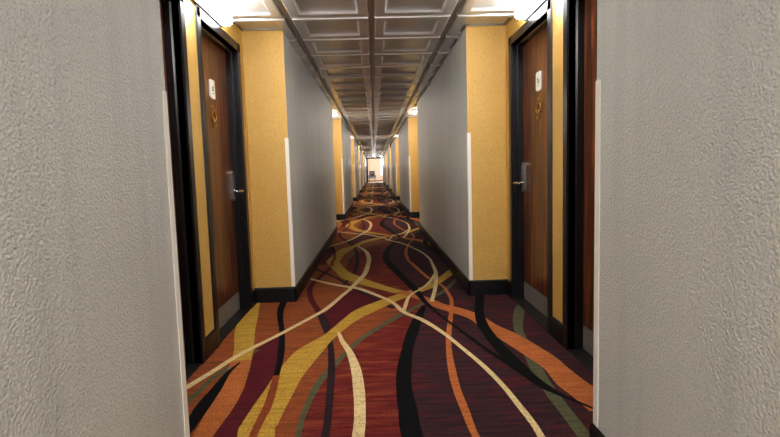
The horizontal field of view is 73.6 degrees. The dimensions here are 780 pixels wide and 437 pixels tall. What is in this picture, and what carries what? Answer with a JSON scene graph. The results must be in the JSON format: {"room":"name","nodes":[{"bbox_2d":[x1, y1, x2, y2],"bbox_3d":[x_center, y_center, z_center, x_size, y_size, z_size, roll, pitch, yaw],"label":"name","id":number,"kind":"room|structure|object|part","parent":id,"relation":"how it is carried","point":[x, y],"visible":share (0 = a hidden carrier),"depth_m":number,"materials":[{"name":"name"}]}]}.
{"room":"hotel corridor","nodes":[
{"label":"hotel corridor","id":0,"kind":"room"},
{"bbox_2d":[0,0,366,436],"bbox_3d":[-1.500,-1.768,18.881,0.485,2.228,54.000,-2,5,-2],"label":"wall","id":1,"kind":"structure","parent":0,"point":[89,343],"depth_m":1.37,"materials":[{"name":"paint"}]},
{"bbox_2d":[161,90,189,436],"bbox_3d":[-0.742,0.184,1.777,0.029,1.217,0.037,-2,5,-2],"label":"guard","id":2,"kind":"object","parent":1,"relation":"attached to","point":[164,93],"visible":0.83,"depth_m":1.77,"materials":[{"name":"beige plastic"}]},
{"bbox_2d":[159,0,206,381],"bbox_3d":[-1.140,-0.156,2.425,0.136,2.052,0.979,-2,5,-2],"label":"door frame","id":3,"kind":"structure","parent":1,"relation":"in","point":[166,12],"depth_m":2.85,"materials":[{"name":"black paint"}]},
{"bbox_2d":[191,0,232,27],"bbox_3d":[-1.091,-1.303,2.918,0.086,0.130,1.230,-2,5,-2],"label":"wall light","id":4,"kind":"object","parent":1,"relation":"attached to","point":[219,11],"visible":0.91,"depth_m":3.27,"materials":[{"name":"white glass"}]},
{"bbox_2d":[194,4,253,347],"bbox_3d":[-1.175,-0.264,3.600,0.136,2.052,0.979,-2,5,-2],"label":"door","id":5,"kind":"structure","parent":1,"relation":"in","point":[219,122],"depth_m":3.77,"materials":[{"name":"brown wood"}]},
{"bbox_3d":[-1.171,0.676,3.687,0.005,0.136,0.819,-2,5,-2],"label":"kick plate","id":6,"kind":"part","parent":5,"relation":"part of","materials":[{"name":"metal"}]},
{"bbox_3d":[-1.151,-0.204,3.932,0.071,0.048,0.144,-2,5,-2],"label":"handle","id":7,"kind":"part","parent":5,"relation":"part of","materials":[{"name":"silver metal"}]},
{"bbox_2d":[235,24,280,30],"bbox_3d":[-1.444,-2.842,18.783,0.339,0.006,54.000,-2,5,-2],"label":"trim","id":8,"kind":"structure","parent":1,"relation":"attached to","point":[237,25],"depth_m":4.10,"materials":[{"name":"silver metal"}]},
{"bbox_2d":[205,182,366,358],"bbox_3d":[-1.384,-0.725,18.981,0.336,0.126,54.000,-2,5,-2],"label":"baseboard","id":9,"kind":"structure","parent":1,"relation":"attached to","point":[268,294],"depth_m":4.31,"materials":[{"name":"black wood"}]},
{"bbox_2d":[285,138,295,285],"bbox_3d":[-0.817,-0.046,4.270,0.029,1.217,0.037,-2,5,-2],"label":"guard","id":10,"kind":"object","parent":1,"relation":"attached to","point":[287,151],"visible":1,"depth_m":4.25,"materials":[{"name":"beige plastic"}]},
{"bbox_2d":[341,158,344,213],"bbox_3d":[-1.033,-0.708,11.433,0.029,1.217,0.037,-2,5,-2],"label":"guard","id":11,"kind":"object","parent":1,"relation":"attached to","point":[341,158],"visible":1,"depth_m":11.42,"materials":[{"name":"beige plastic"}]},
{"bbox_2d":[224,0,516,157],"bbox_3d":[-0.585,-2.855,18.678,2.440,0.025,54.290,-2,5,-2],"label":"ceiling","id":12,"kind":"structure","parent":0,"point":[373,61],"depth_m":4.61,"materials":[{"name":"silver metal"}]},
{"bbox_2d":[368,159,382,180],"bbox_3d":[-1.452,-4.665,47.927,8.300,2.600,4.350,-2,5,-2],"label":"wall","id":13,"kind":"structure","parent":0,"point":[373,164],"depth_m":49.94,"materials":[{"name":"beige paint"}]},
{"bbox_2d":[380,158,382,175],"bbox_3d":[-0.363,-4.968,50.027,1.190,1.650,0.060,-2,5,-2],"label":"window","id":14,"kind":"structure","parent":13,"relation":"in","point":[381,162],"depth_m":50.01,"materials":[{"name":"white paint"}]},
{"bbox_2d":[186,182,592,436],"bbox_3d":[-0.494,-0.640,18.721,2.276,0.054,54.586,-2,5,-2],"label":"floor","id":15,"kind":"structure","parent":0,"point":[382,339],"depth_m":2.92,"materials":[{"name":"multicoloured carpet"}]},
{"bbox_2d":[383,0,779,436],"bbox_3d":[0.433,-1.829,18.934,0.477,2.228,54.000,-2,5,-2],"label":"wall","id":16,"kind":"structure","parent":0,"point":[689,260],"depth_m":1.40,"materials":[{"name":"paint"}]},
{"bbox_2d":[396,165,396,195],"bbox_3d":[0.230,-1.409,18.550,0.029,1.217,0.037,-2,5,-2],"label":"guard","id":17,"kind":"object","parent":16,"relation":"attached to","point":[396,165],"visible":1,"depth_m":18.54,"materials":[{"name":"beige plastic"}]},
{"bbox_2d":[409,156,411,211],"bbox_3d":[0.443,-0.755,11.473,0.029,1.217,0.037,-2,5,-2],"label":"guard","id":18,"kind":"object","parent":16,"relation":"attached to","point":[409,156],"visible":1,"depth_m":11.45,"materials":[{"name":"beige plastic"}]},
{"bbox_2d":[393,13,514,139],"bbox_3d":[0.315,-2.898,18.831,0.331,0.006,54.000,-2,5,-2],"label":"trim","id":19,"kind":"structure","parent":16,"relation":"attached to","point":[509,19],"depth_m":4.21,"materials":[{"name":"silver metal"}]},
{"bbox_2d":[466,133,472,279],"bbox_3d":[0.659,-0.093,4.310,0.029,1.217,0.037,-2,5,-2],"label":"guard","id":20,"kind":"object","parent":16,"relation":"attached to","point":[468,135],"visible":1,"depth_m":4.29,"materials":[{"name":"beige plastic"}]},
{"bbox_2d":[383,181,604,436],"bbox_3d":[0.378,-0.781,19.029,0.328,0.126,54.000,-2,5,-2],"label":"baseboard","id":21,"kind":"structure","parent":16,"relation":"attached to","point":[497,286],"depth_m":4.35,"materials":[{"name":"black wood"}]},
{"bbox_2d":[508,0,552,334],"bbox_3d":[1.031,-0.334,3.660,0.136,2.052,0.979,-2,5,-2],"label":"door","id":22,"kind":"structure","parent":16,"relation":"in","point":[533,183],"depth_m":3.80,"materials":[{"name":"brown wood"}]},
{"bbox_3d":[0.992,-0.272,3.990,0.071,0.048,0.144,-2,5,-2],"label":"handle","id":23,"kind":"part","parent":22,"relation":"part of","materials":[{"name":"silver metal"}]},
{"bbox_3d":[1.081,0.605,3.748,0.005,0.136,0.819,-2,5,-2],"label":"kick plate","id":24,"kind":"part","parent":22,"relation":"part of","materials":[{"name":"metal"}]},
{"bbox_2d":[515,0,546,20],"bbox_3d":[0.918,-1.367,2.972,0.086,0.130,1.230,-2,5,-2],"label":"wall light","id":25,"kind":"object","parent":16,"relation":"attached to","point":[524,9],"visible":0.97,"depth_m":3.39,"materials":[{"name":"white glass"}]},
{"bbox_2d":[562,0,596,372],"bbox_3d":[1.066,-0.226,2.485,0.136,2.052,0.979,-2,5,-2],"label":"door","id":26,"kind":"structure","parent":16,"relation":"in","point":[585,36],"depth_m":2.88,"materials":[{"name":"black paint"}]},
{"bbox_3d":[1.054,-0.225,2.485,0.112,2.052,0.979,-2,5,-2],"label":"frame","id":27,"kind":"part","parent":26,"relation":"part of","materials":[{"name":"black paint"}]},
{"bbox_3d":[1.117,0.713,2.574,0.005,0.136,0.819,-2,5,-2],"label":"kick plate","id":28,"kind":"part","parent":26,"relation":"part of","materials":[{"name":"metal"}]},
{"bbox_2d":[593,79,600,427],"bbox_3d":[0.734,0.137,1.818,0.029,1.217,0.037,-2,5,-2],"label":"guard","id":29,"kind":"object","parent":16,"relation":"attached to","point":[598,82],"visible":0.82,"depth_m":1.81,"materials":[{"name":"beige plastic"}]},
{"bbox_3d":[-1.411,-3.340,47.975,8.000,0.050,4.200,-2,5,-2],"label":"floor","id":30,"kind":"structure","parent":0,"visible":0},
{"bbox_2d":[368,171,375,181],"bbox_3d":[-1.663,-3.914,48.457,0.680,1.021,0.640,-2,5,-2],"label":"armchair","id":31,"kind":"object","parent":30,"relation":"on","point":[371,175],"visible":0.98,"depth_m":48.61,"materials":[{"name":"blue fabric"}]},
{"bbox_3d":[-1.675,-4.135,48.663,0.520,0.620,0.190,-2,5,-2],"label":"backrest","id":32,"kind":"part","parent":31,"relation":"part of","materials":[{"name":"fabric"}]},
{"bbox_3d":[-1.389,-4.472,45.832,8.000,2.600,0.140,-2,5,-2],"label":"wall","id":33,"kind":"structure","parent":0,"visible":0},
{"bbox_2d":[366,157,382,182],"bbox_3d":[-1.333,-4.273,45.852,1.474,2.198,0.140,-2,5,-2],"label":"door frame","id":34,"kind":"structure","parent":33,"relation":"in","point":[378,157],"depth_m":45.72,"materials":[{"name":"white paint"}]}
]}

